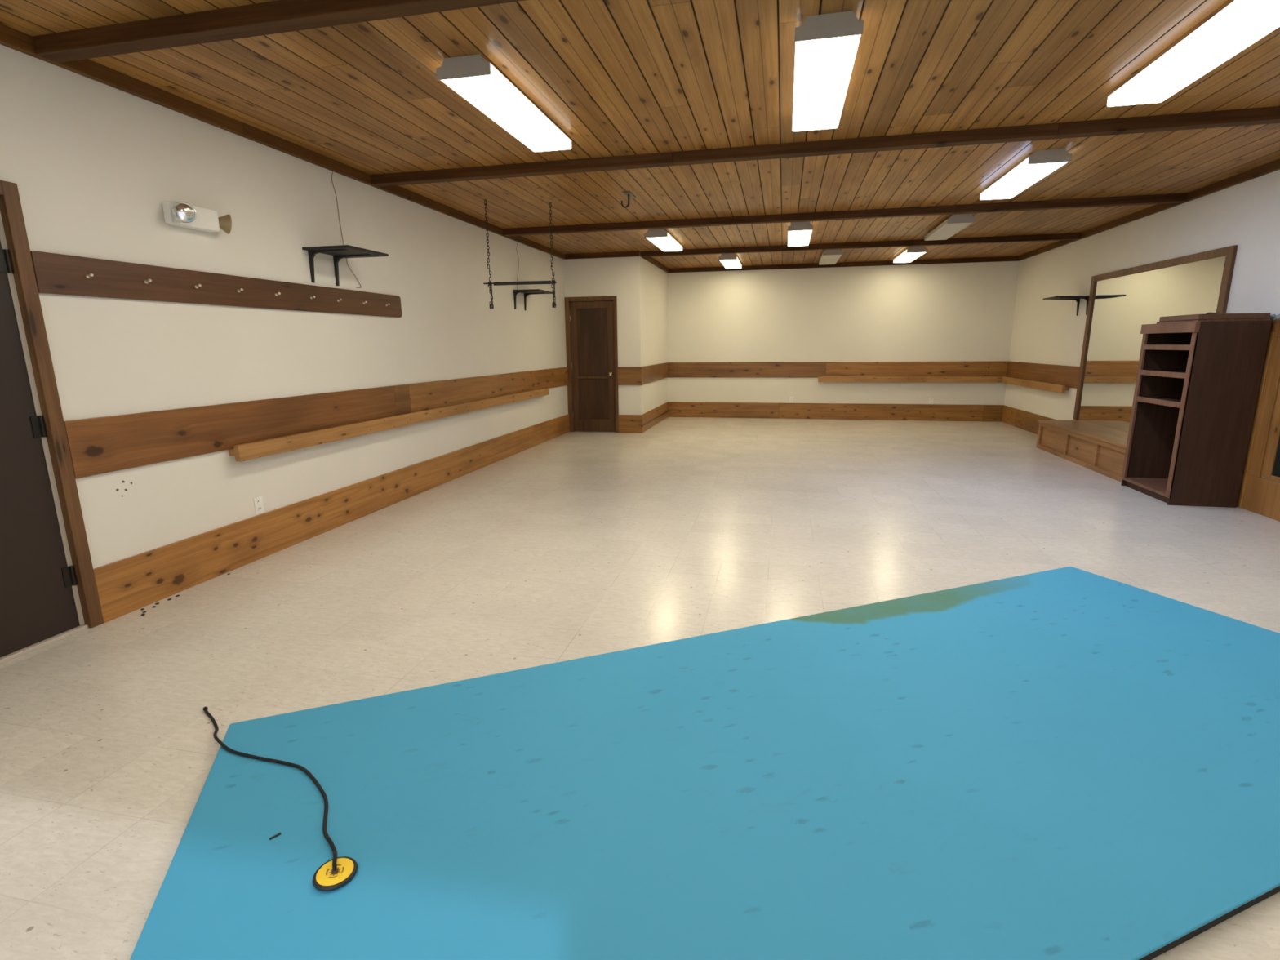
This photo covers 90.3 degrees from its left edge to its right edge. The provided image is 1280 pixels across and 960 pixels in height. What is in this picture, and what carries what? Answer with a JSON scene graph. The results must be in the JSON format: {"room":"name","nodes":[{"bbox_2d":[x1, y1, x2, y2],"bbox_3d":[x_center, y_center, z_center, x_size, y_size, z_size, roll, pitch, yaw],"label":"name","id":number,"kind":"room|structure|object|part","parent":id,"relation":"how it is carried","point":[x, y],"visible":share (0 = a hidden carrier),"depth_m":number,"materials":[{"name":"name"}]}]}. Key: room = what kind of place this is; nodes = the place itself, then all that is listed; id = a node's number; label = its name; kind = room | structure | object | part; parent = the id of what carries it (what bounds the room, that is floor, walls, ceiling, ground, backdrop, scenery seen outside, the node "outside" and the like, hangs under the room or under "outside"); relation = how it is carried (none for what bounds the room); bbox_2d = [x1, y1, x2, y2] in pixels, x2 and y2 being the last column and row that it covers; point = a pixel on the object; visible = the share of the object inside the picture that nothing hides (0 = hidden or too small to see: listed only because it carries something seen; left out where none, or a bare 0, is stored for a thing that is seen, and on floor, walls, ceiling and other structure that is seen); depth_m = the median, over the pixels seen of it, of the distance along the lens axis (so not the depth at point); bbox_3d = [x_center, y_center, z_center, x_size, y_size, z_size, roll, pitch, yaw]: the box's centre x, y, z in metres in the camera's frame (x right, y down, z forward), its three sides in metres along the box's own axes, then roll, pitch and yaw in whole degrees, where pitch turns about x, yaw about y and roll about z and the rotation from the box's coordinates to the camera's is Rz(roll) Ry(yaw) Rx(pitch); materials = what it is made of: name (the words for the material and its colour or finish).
{"room":"community hall","nodes":[
{"label":"community hall","id":0,"kind":"room"},
{"bbox_2d":[0,44,568,568],"bbox_3d":[-2.627,-0.918,4.433,0.150,2.825,12.498,2,12,12],"label":"wall","id":1,"kind":"structure","parent":0,"point":[93,165],"depth_m":4.09,"materials":[{"name":"white paint"}]},
{"bbox_2d":[0,180,103,664],"bbox_3d":[-3.011,-0.192,2.632,0.120,2.158,1.076,2,12,12],"label":"door","id":2,"kind":"structure","parent":1,"relation":"in","point":[49,593],"depth_m":3.03,"materials":[{"name":"brown wood"}]},
{"bbox_2d":[162,200,231,234],"bbox_3d":[-2.583,-1.551,3.769,0.176,0.127,0.410,2,12,12],"label":"emergency light","id":3,"kind":"object","parent":1,"relation":"attached to","point":[180,214],"visible":1,"depth_m":3.72,"materials":[{"name":"white plastic"}]},
{"bbox_2d":[30,250,401,317],"bbox_3d":[-2.511,-1.285,4.420,0.054,0.190,2.997,2,12,12],"label":"coat rack","id":4,"kind":"object","parent":1,"relation":"attached to","point":[55,273],"visible":1,"depth_m":3.76,"materials":[{"name":"brown wood"}]},
{"bbox_2d":[63,386,396,478],"bbox_3d":[-2.544,-0.432,4.495,0.020,0.289,2.777,2,12,12],"label":"trim","id":5,"kind":"structure","parent":1,"relation":"attached to","point":[105,444],"depth_m":3.90,"materials":[{"name":"brown wood"}]},
{"bbox_2d":[253,495,264,515],"bbox_3d":[-2.603,0.173,4.350,0.010,0.116,0.072,2,12,12],"label":"wall outlet","id":6,"kind":"object","parent":1,"relation":"attached to","point":[258,501],"visible":1,"depth_m":4.34,"materials":[{"name":"white plastic"}]},
{"bbox_2d":[0,23,565,259],"bbox_3d":[-2.548,-2.261,4.128,0.040,0.077,12.498,2,12,12],"label":"trim","id":7,"kind":"structure","parent":1,"relation":"attached to","point":[11,37],"depth_m":3.91,"materials":[{"name":"brown wood"}]},
{"bbox_2d":[93,413,569,622],"bbox_3d":[-2.010,-0.173,6.985,0.020,0.297,7.663,2,12,12],"label":"baseboard","id":8,"kind":"structure","parent":1,"relation":"attached to","point":[126,585],"depth_m":4.49,"materials":[{"name":"brown wood"}]},
{"bbox_2d":[302,244,388,285],"bbox_3d":[-2.231,-1.628,4.873,0.385,0.243,0.490,2,12,12],"label":"wall shelf","id":9,"kind":"object","parent":1,"relation":"attached to","point":[338,252],"visible":1,"depth_m":4.77,"materials":[{"name":"black metal"}]},
{"bbox_2d":[331,171,361,288],"bbox_3d":[-2.357,-1.994,5.114,0.005,0.856,0.240,2,12,12],"label":"wire","id":10,"kind":"object","parent":1,"relation":"hanging from","point":[332,171],"visible":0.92,"depth_m":5.04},
{"bbox_2d":[228,387,549,461],"bbox_3d":[-2.000,-0.743,6.752,0.100,0.103,5.615,2,12,12],"label":"rail","id":11,"kind":"object","parent":1,"relation":"attached to","point":[246,451],"visible":1,"depth_m":5.22,"materials":[{"name":"brown wood"}]},
{"bbox_2d":[392,367,568,415],"bbox_3d":[-1.718,-1.216,8.152,0.020,0.289,4.883,2,12,12],"label":"trim","id":12,"kind":"structure","parent":1,"relation":"attached to","point":[417,397],"depth_m":7.20,"materials":[{"name":"brown wood"}]},
{"bbox_2d":[515,242,519,289],"bbox_3d":[-1.612,-2.819,8.387,0.006,0.615,0.110,2,12,12],"label":"wire","id":13,"kind":"object","parent":1,"relation":"hanging from","point":[517,242],"visible":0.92,"depth_m":8.39,"materials":[{"name":"black metal"}]},
{"bbox_2d":[513,288,554,310],"bbox_3d":[-1.415,-2.409,8.543,0.360,0.243,0.560,2,12,12],"label":"wall shelf","id":14,"kind":"object","parent":1,"relation":"attached to","point":[531,291],"visible":0.93,"depth_m":8.41,"materials":[{"name":"black metal"}]},
{"bbox_2d":[563,256,667,431],"bbox_3d":[-0.409,-2.422,11.427,1.395,2.825,2.429,2,12,12],"label":"wall","id":15,"kind":"structure","parent":0,"point":[639,286],"depth_m":10.17,"materials":[{"name":"beige paint"}]},
{"bbox_2d":[564,295,618,432],"bbox_3d":[-0.777,-1.858,10.362,0.862,2.170,0.114,2,12,12],"label":"door","id":16,"kind":"structure","parent":15,"relation":"in","point":[590,322],"depth_m":10.37,"materials":[{"name":"brown wood"}]},
{"bbox_3d":[-0.769,-2.227,10.314,0.510,1.074,0.014,2,12,12],"label":"panel","id":17,"kind":"part","parent":16,"relation":"part of","materials":[{"name":"brown wood"}]},
{"bbox_3d":[-0.760,-1.338,10.503,0.510,0.663,0.014,2,12,12],"label":"panel","id":18,"kind":"part","parent":16,"relation":"part of","materials":[{"name":"brown wood"}]},
{"bbox_2d":[564,250,639,259],"bbox_3d":[-0.596,-3.513,9.943,1.205,0.077,0.041,2,12,12],"label":"trim","id":19,"kind":"structure","parent":15,"relation":"attached to","point":[619,254],"depth_m":9.92,"materials":[{"name":"brown wood"}]},
{"bbox_2d":[617,362,668,385],"bbox_3d":[0.100,-1.924,11.408,0.399,0.289,2.449,2,12,12],"label":"trim","id":20,"kind":"structure","parent":15,"relation":"attached to","point":[627,375],"depth_m":10.29,"materials":[{"name":"brown wood"}]},
{"bbox_2d":[618,401,668,433],"bbox_3d":[0.107,-1.165,11.569,0.399,0.297,2.449,2,12,12],"label":"baseboard","id":21,"kind":"structure","parent":15,"relation":"attached to","point":[635,424],"depth_m":10.45,"materials":[{"name":"brown wood"}]},
{"bbox_2d":[641,257,668,272],"bbox_3d":[0.285,-3.749,11.018,0.040,0.077,2.287,2,12,12],"label":"trim","id":22,"kind":"structure","parent":15,"relation":"attached to","point":[651,260],"depth_m":11.01,"materials":[{"name":"brown wood"}]},
{"bbox_2d":[0,417,1279,959],"bbox_3d":[1.309,0.407,5.099,7.647,0.120,15.227,2,12,12],"label":"floor","id":23,"kind":"structure","parent":0,"point":[575,544],"depth_m":3.80,"materials":[{"name":"plastic"}]},
{"bbox_2d":[129,566,1279,959],"bbox_3d":[0.902,0.916,2.327,4.508,0.040,1.845,-5,13,-20],"label":"mat","id":24,"kind":"object","parent":23,"relation":"on","point":[1068,762],"visible":1,"depth_m":1.95,"materials":[{"name":"plastic"}]},
{"bbox_2d":[269,831,280,839],"bbox_3d":[-1.044,1.019,1.822,0.006,0.005,0.030,10,16,40],"label":"scrap","id":25,"kind":"object","parent":24,"relation":"on","point":[278,833],"visible":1,"depth_m":1.82,"materials":[{"name":"grey"}]},
{"bbox_2d":[203,706,357,891],"bbox_3d":[-1.227,0.964,2.115,1.323,0.075,0.165,11,16,43],"label":"disc","id":26,"kind":"object","parent":24,"relation":"on","point":[335,873],"visible":1,"depth_m":1.71,"materials":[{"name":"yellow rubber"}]},
{"bbox_2d":[1035,419,1128,482],"bbox_3d":[5.339,-0.369,7.378,0.505,0.375,2.436,2,12,12],"label":"bench","id":27,"kind":"object","parent":23,"relation":"on","point":[1100,449],"visible":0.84,"depth_m":7.37,"materials":[{"name":"brown wood"}]},
{"bbox_3d":[5.295,-0.520,8.146,0.005,0.242,0.785,2,12,12],"label":"panel","id":28,"kind":"part","parent":27,"relation":"part of","materials":[{"name":"brown wood"}]},
{"bbox_3d":[5.120,-0.355,7.375,0.005,0.242,0.700,2,12,12],"label":"panel","id":29,"kind":"part","parent":27,"relation":"part of","materials":[{"name":"brown wood"}]},
{"bbox_3d":[4.958,-0.200,6.654,0.005,0.242,0.680,2,12,12],"label":"panel","id":30,"kind":"part","parent":27,"relation":"part of","materials":[{"name":"brown wood"}]},
{"bbox_2d":[1120,320,1271,507],"bbox_3d":[4.917,-0.616,5.724,0.527,1.552,0.835,2,12,12],"label":"shelf unit","id":31,"kind":"object","parent":23,"relation":"on","point":[1197,387],"visible":1,"depth_m":5.42,"materials":[{"name":"brown wood"}]},
{"bbox_3d":[4.924,0.071,5.861,0.499,0.026,0.771,2,12,12],"label":"shelf","id":32,"kind":"part","parent":31,"relation":"part of","materials":[{"name":"brown wood"}]},
{"bbox_3d":[5.010,-0.695,6.091,0.507,1.552,0.020,2,12,12],"label":"panel","id":33,"kind":"part","parent":31,"relation":"part of","materials":[{"name":"brown wood"}]},
{"bbox_3d":[4.925,-0.701,5.695,0.481,0.018,0.771,2,12,12],"label":"shelf","id":34,"kind":"part","parent":31,"relation":"part of","materials":[{"name":"brown wood"}]},
{"bbox_3d":[4.669,-1.342,5.624,0.034,0.086,0.835,2,12,12],"label":"cornice","id":35,"kind":"part","parent":31,"relation":"part of","materials":[{"name":"brown wood"}]},
{"bbox_3d":[4.923,-0.945,5.644,0.481,0.018,0.771,2,12,12],"label":"shelf","id":36,"kind":"part","parent":31,"relation":"part of","materials":[{"name":"brown wood"}]},
{"bbox_2d":[1156,318,1270,324],"bbox_3d":[4.896,-1.364,5.469,0.501,0.017,0.614,2,12,12],"label":"board","id":37,"kind":"object","parent":31,"relation":"on","point":[1245,319],"visible":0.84,"depth_m":5.20,"materials":[{"name":"brown wood"}]},
{"bbox_2d":[1159,312,1271,321],"bbox_3d":[4.876,-1.386,5.429,0.495,0.043,0.570,2,12,12],"label":"board","id":38,"kind":"object","parent":37,"relation":"on","point":[1258,315],"visible":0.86,"depth_m":5.18,"materials":[{"name":"brown wood"}]},
{"bbox_3d":[4.839,-0.533,5.336,0.507,1.552,0.020,2,12,12],"label":"panel","id":39,"kind":"part","parent":31,"relation":"part of","materials":[{"name":"brown wood"}]},
{"bbox_2d":[0,0,1279,268],"bbox_3d":[1.354,-2.471,4.473,7.854,0.120,15.227,2,12,12],"label":"ceiling","id":40,"kind":"structure","parent":0,"point":[617,77],"depth_m":3.77,"materials":[{"name":"brown wood"}]},
{"bbox_2d":[32,0,524,62],"bbox_3d":[0.761,-1.887,2.207,7.267,0.077,0.095,2,12,12],"label":"ceiling beam","id":41,"kind":"structure","parent":40,"relation":"attached to","point":[278,16],"depth_m":2.73,"materials":[{"name":"brown wood"}]},
{"bbox_2d":[435,53,571,151],"bbox_3d":[-0.748,-2.198,3.798,0.292,0.094,1.290,2,12,12],"label":"ceiling light","id":42,"kind":"object","parent":40,"relation":"attached to","point":[473,77],"visible":1,"depth_m":3.53,"materials":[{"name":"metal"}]},
{"bbox_3d":[-0.886,-2.067,3.186,0.292,0.094,0.007,2,12,12],"label":"plate","id":43,"kind":"part","parent":42,"relation":"part of","materials":[{"name":"metal"}]},
{"bbox_2d":[483,199,556,309],"bbox_3d":[-1.225,-2.271,6.453,0.737,1.043,0.046,-4,12,-14],"label":"bar","id":44,"kind":"object","parent":40,"relation":"hanging from","point":[490,283],"visible":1,"depth_m":6.47,"materials":[{"name":"metal"}]},
{"bbox_3d":[-1.515,-2.249,6.380,0.041,1.037,0.044,2,12,12],"label":"chain","id":45,"kind":"part","parent":44,"relation":"part of","materials":[{"name":"metal"}]},
{"bbox_3d":[-1.223,-2.015,6.509,0.737,0.062,0.044,-4,12,-14],"label":"rod","id":46,"kind":"part","parent":44,"relation":"part of","materials":[{"name":"black paint"}]},
{"bbox_3d":[-0.899,-2.296,6.535,0.041,1.022,0.044,2,12,12],"label":"chain","id":47,"kind":"part","parent":44,"relation":"part of","materials":[{"name":"metal"}]},
{"bbox_2d":[621,191,635,208],"bbox_3d":[-0.121,-2.684,6.132,0.114,0.124,0.255,2,12,12],"label":"ceiling hook","id":48,"kind":"object","parent":40,"relation":"attached to","point":[628,193],"visible":1,"depth_m":6.10,"materials":[{"name":"grey metal"}]},
{"bbox_3d":[-0.103,-2.741,6.115,0.076,0.006,0.255,2,12,12],"label":"plate","id":49,"kind":"part","parent":48,"relation":"part of","materials":[{"name":"grey metal"}]},
{"bbox_2d":[644,228,682,251],"bbox_3d":[0.338,-3.227,8.601,0.292,0.094,1.290,2,12,12],"label":"ceiling light","id":50,"kind":"object","parent":40,"relation":"attached to","point":[660,238],"visible":1,"depth_m":8.28,"materials":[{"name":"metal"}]},
{"bbox_3d":[0.199,-3.096,7.988,0.292,0.094,0.007,2,12,12],"label":"plate","id":51,"kind":"part","parent":50,"relation":"part of","materials":[{"name":"metal"}]},
{"bbox_2d":[718,253,742,268],"bbox_3d":[1.542,-3.705,10.802,0.292,0.094,1.290,2,12,12],"label":"ceiling light","id":52,"kind":"object","parent":40,"relation":"attached to","point":[728,260],"visible":0.96,"depth_m":10.45,"materials":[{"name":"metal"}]},
{"bbox_3d":[1.404,-3.574,10.190,0.292,0.094,0.007,2,12,12],"label":"plate","id":53,"kind":"part","parent":52,"relation":"part of","materials":[{"name":"metal"}]},
{"bbox_2d":[787,222,813,246],"bbox_3d":[2.058,-3.164,8.225,0.292,0.094,1.290,2,12,12],"label":"ceiling light","id":54,"kind":"object","parent":40,"relation":"attached to","point":[799,233],"visible":1,"depth_m":7.88,"materials":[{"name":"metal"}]},
{"bbox_2d":[787,230,812,246],"bbox_3d":[2.059,-3.149,8.231,0.282,0.053,1.280,2,12,12],"label":"diffuser","id":55,"kind":"object","parent":54,"relation":"attached to","point":[795,237],"depth_m":8.18,"materials":[{"name":"white plastic"}]},
{"bbox_3d":[1.920,-3.033,7.613,0.292,0.094,0.007,2,12,12],"label":"plate","id":56,"kind":"part","parent":54,"relation":"part of","materials":[{"name":"metal"}]},
{"bbox_2d":[370,106,1279,186],"bbox_3d":[1.303,-2.400,4.603,7.267,0.077,0.095,2,12,12],"label":"ceiling beam","id":57,"kind":"structure","parent":40,"relation":"attached to","point":[1264,115],"depth_m":4.51,"materials":[{"name":"brown wood"}]},
{"bbox_2d":[791,10,863,131],"bbox_3d":[0.973,-2.136,3.422,0.292,0.094,1.290,2,12,12],"label":"ceiling light","id":58,"kind":"object","parent":40,"relation":"attached to","point":[826,46],"visible":1,"depth_m":3.12,"materials":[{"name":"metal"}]},
{"bbox_3d":[0.834,-2.005,2.810,0.292,0.094,0.007,2,12,12],"label":"plate","id":59,"kind":"part","parent":58,"relation":"part of","materials":[{"name":"metal"}]},
{"bbox_2d":[818,248,842,265],"bbox_3d":[3.093,-3.628,10.364,0.292,0.094,1.290,2,12,12],"label":"ceiling light","id":60,"kind":"object","parent":40,"relation":"attached to","point":[828,256],"visible":0.92,"depth_m":9.99,"materials":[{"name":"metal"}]},
{"bbox_2d":[818,253,841,265],"bbox_3d":[3.094,-3.612,10.370,0.282,0.053,1.280,2,12,12],"label":"diffuser","id":61,"kind":"object","parent":60,"relation":"attached to","point":[825,259],"depth_m":10.27,"materials":[{"name":"white plastic"}]},
{"bbox_3d":[2.954,-3.497,9.751,0.292,0.094,0.007,2,12,12],"label":"plate","id":62,"kind":"part","parent":60,"relation":"part of","materials":[{"name":"metal"}]},
{"bbox_2d":[502,192,1187,235],"bbox_3d":[1.868,-2.936,7.105,7.267,0.077,0.095,2,12,12],"label":"ceiling beam","id":63,"kind":"structure","parent":40,"relation":"attached to","point":[1169,197],"depth_m":6.94,"materials":[{"name":"brown wood"}]},
{"bbox_2d":[640,232,1080,257],"bbox_3d":[2.969,-3.399,9.239,6.061,0.077,0.095,2,12,12],"label":"ceiling beam","id":64,"kind":"structure","parent":40,"relation":"attached to","point":[1056,237],"depth_m":9.14,"materials":[{"name":"brown wood"}]},
{"bbox_2d":[893,245,928,262],"bbox_3d":[4.315,-3.605,10.197,0.292,0.094,1.290,2,12,12],"label":"ceiling light","id":65,"kind":"object","parent":40,"relation":"attached to","point":[912,253],"visible":0.96,"depth_m":9.88,"materials":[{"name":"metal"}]},
{"bbox_3d":[4.177,-3.474,9.585,0.292,0.094,0.007,2,12,12],"label":"plate","id":66,"kind":"part","parent":65,"relation":"part of","materials":[{"name":"metal"}]},
{"bbox_2d":[924,213,975,240],"bbox_3d":[3.794,-3.101,7.846,0.292,0.094,1.290,2,12,12],"label":"ceiling light","id":67,"kind":"object","parent":40,"relation":"attached to","point":[954,224],"visible":1,"depth_m":7.54,"materials":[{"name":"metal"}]},
{"bbox_3d":[3.656,-2.970,7.234,0.292,0.094,0.007,2,12,12],"label":"plate","id":68,"kind":"part","parent":67,"relation":"part of","materials":[{"name":"metal"}]},
{"bbox_2d":[979,148,1071,199],"bbox_3d":[3.250,-2.586,5.440,0.292,0.094,1.290,2,12,12],"label":"ceiling light","id":69,"kind":"object","parent":40,"relation":"attached to","point":[1041,163],"visible":1,"depth_m":5.17,"materials":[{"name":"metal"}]},
{"bbox_3d":[3.112,-2.455,4.828,0.292,0.094,0.007,2,12,12],"label":"plate","id":70,"kind":"part","parent":69,"relation":"part of","materials":[{"name":"metal"}]},
{"bbox_2d":[1106,0,1279,106],"bbox_3d":[2.709,-2.073,3.044,0.292,0.094,1.290,2,12,12],"label":"ceiling light","id":71,"kind":"object","parent":40,"relation":"attached to","point":[1239,24],"visible":1,"depth_m":3.01,"materials":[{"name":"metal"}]},
{"bbox_2d":[666,261,1019,404],"bbox_3d":[2.922,-2.575,11.992,7.647,2.825,0.150,2,12,12],"label":"wall","id":72,"kind":"structure","parent":0,"point":[953,312],"depth_m":11.70,"materials":[{"name":"white paint"}]},
{"bbox_2d":[789,396,793,402],"bbox_3d":[2.890,-1.535,12.138,0.072,0.116,0.010,2,12,12],"label":"wall outlet","id":73,"kind":"object","parent":72,"relation":"attached to","point":[791,398],"visible":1,"depth_m":12.14,"materials":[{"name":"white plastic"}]},
{"bbox_2d":[668,401,1003,422],"bbox_3d":[3.533,-1.299,12.037,6.082,0.297,0.020,2,12,12],"label":"baseboard","id":74,"kind":"structure","parent":72,"relation":"attached to","point":[939,412],"depth_m":11.98,"materials":[{"name":"brown wood"}]},
{"bbox_2d":[668,360,1008,377],"bbox_3d":[3.526,-2.057,11.877,6.082,0.289,0.020,2,12,12],"label":"trim","id":75,"kind":"structure","parent":72,"relation":"attached to","point":[999,368],"depth_m":11.84,"materials":[{"name":"brown wood"}]},
{"bbox_2d":[668,256,1017,272],"bbox_3d":[3.476,-3.880,11.487,6.062,0.077,0.040,2,12,12],"label":"trim","id":76,"kind":"structure","parent":72,"relation":"attached to","point":[1002,258],"depth_m":11.41,"materials":[{"name":"brown wood"}]},
{"bbox_2d":[817,376,1002,382],"bbox_3d":[4.860,-1.832,11.581,3.130,0.108,0.100,2,12,12],"label":"rail","id":77,"kind":"object","parent":72,"relation":"attached to","point":[820,379],"visible":1,"depth_m":11.51,"materials":[{"name":"brown wood"}]},
{"bbox_2d":[928,397,933,404],"bbox_3d":[5.311,-1.444,11.610,0.072,0.116,0.010,2,12,12],"label":"wall outlet","id":78,"kind":"object","parent":72,"relation":"attached to","point":[931,399],"visible":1,"depth_m":11.61,"materials":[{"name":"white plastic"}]},
{"bbox_2d":[1004,169,1279,482],"bbox_3d":[4.955,-0.901,3.995,0.150,2.825,14.927,2,12,12],"label":"wall","id":79,"kind":"structure","parent":0,"point":[1246,215],"depth_m":7.35,"materials":[{"name":"white paint"}]},
{"bbox_2d":[1001,404,1054,434],"bbox_3d":[6.165,-0.881,9.942,0.020,0.297,3.017,2,12,12],"label":"baseboard","id":80,"kind":"structure","parent":79,"relation":"attached to","point":[1025,420],"depth_m":10.43,"materials":[{"name":"brown wood"}]},
{"bbox_2d":[1002,376,1069,393],"bbox_3d":[6.168,-1.518,10.035,0.100,0.108,2.616,2,12,12],"label":"rail","id":81,"kind":"object","parent":79,"relation":"attached to","point":[1055,388],"visible":1,"depth_m":9.70,"materials":[{"name":"brown wood"}]},
{"bbox_2d":[1006,360,1079,388],"bbox_3d":[6.175,-1.655,9.857,0.020,0.289,2.857,2,12,12],"label":"trim","id":82,"kind":"structure","parent":79,"relation":"attached to","point":[1068,375],"depth_m":9.56,"materials":[{"name":"brown wood"}]},
{"bbox_2d":[1043,295,1088,315],"bbox_3d":[5.707,-2.330,8.540,0.420,0.243,0.425,2,12,12],"label":"wall shelf","id":83,"kind":"object","parent":79,"relation":"attached to","point":[1077,298],"visible":1,"depth_m":8.37,"materials":[{"name":"black metal"}]},
{"bbox_2d":[1017,158,1279,261],"bbox_3d":[4.849,-2.250,3.730,0.040,0.077,14.927,2,12,12],"label":"trim","id":84,"kind":"structure","parent":79,"relation":"attached to","point":[1273,166],"depth_m":6.57,"materials":[{"name":"brown wood"}]},
{"bbox_2d":[1072,244,1237,432],"bbox_3d":[5.561,-1.446,7.106,0.030,1.850,2.722,2,12,12],"label":"wall mirror","id":85,"kind":"object","parent":79,"relation":"attached to","point":[1122,301],"visible":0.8,"depth_m":7.31,"materials":[{"name":"clear glass"}]},
{"bbox_3d":[5.845,-1.715,8.361,0.030,1.850,0.092,2,12,12],"label":"frame post","id":86,"kind":"part","parent":85,"relation":"part of","materials":[{"name":"wood"}]},
{"bbox_3d":[5.553,-2.316,6.921,0.030,0.072,2.538,2,12,12],"label":"frame rail","id":87,"kind":"part","parent":85,"relation":"part of","materials":[{"name":"wood"}]},
{"bbox_3d":[5.278,-1.177,5.850,0.030,1.850,0.092,2,12,12],"label":"frame post","id":88,"kind":"part","parent":85,"relation":"part of","materials":[{"name":"wood"}]},
{"bbox_2d":[1236,320,1279,521],"bbox_3d":[4.978,-0.384,4.620,0.034,1.555,1.560,2,12,12],"label":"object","id":89,"kind":"object","parent":79,"relation":"attached to","point":[1260,495],"visible":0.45,"depth_m":5.17,"materials":[{"name":"brown wood"}]},
{"bbox_3d":[4.988,-0.464,4.609,0.016,1.105,1.055,2,12,12],"label":"door","id":90,"kind":"part","parent":89,"relation":"part of","materials":[{"name":"brown wood"}]},
{"bbox_2d":[1270,314,1279,320],"bbox_3d":[5.103,-1.296,5.067,0.042,0.057,0.268,2,12,12],"label":"cloth","id":91,"kind":"object","parent":89,"relation":"on","point":[1273,317],"visible":0.91,"depth_m":5.11,"materials":[{"name":"grey fabric"}]},
{"bbox_3d":[4.993,-0.429,4.615,0.006,0.975,0.855,2,12,12],"label":"dark panel","id":92,"kind":"part","parent":89,"relation":"part of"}
]}

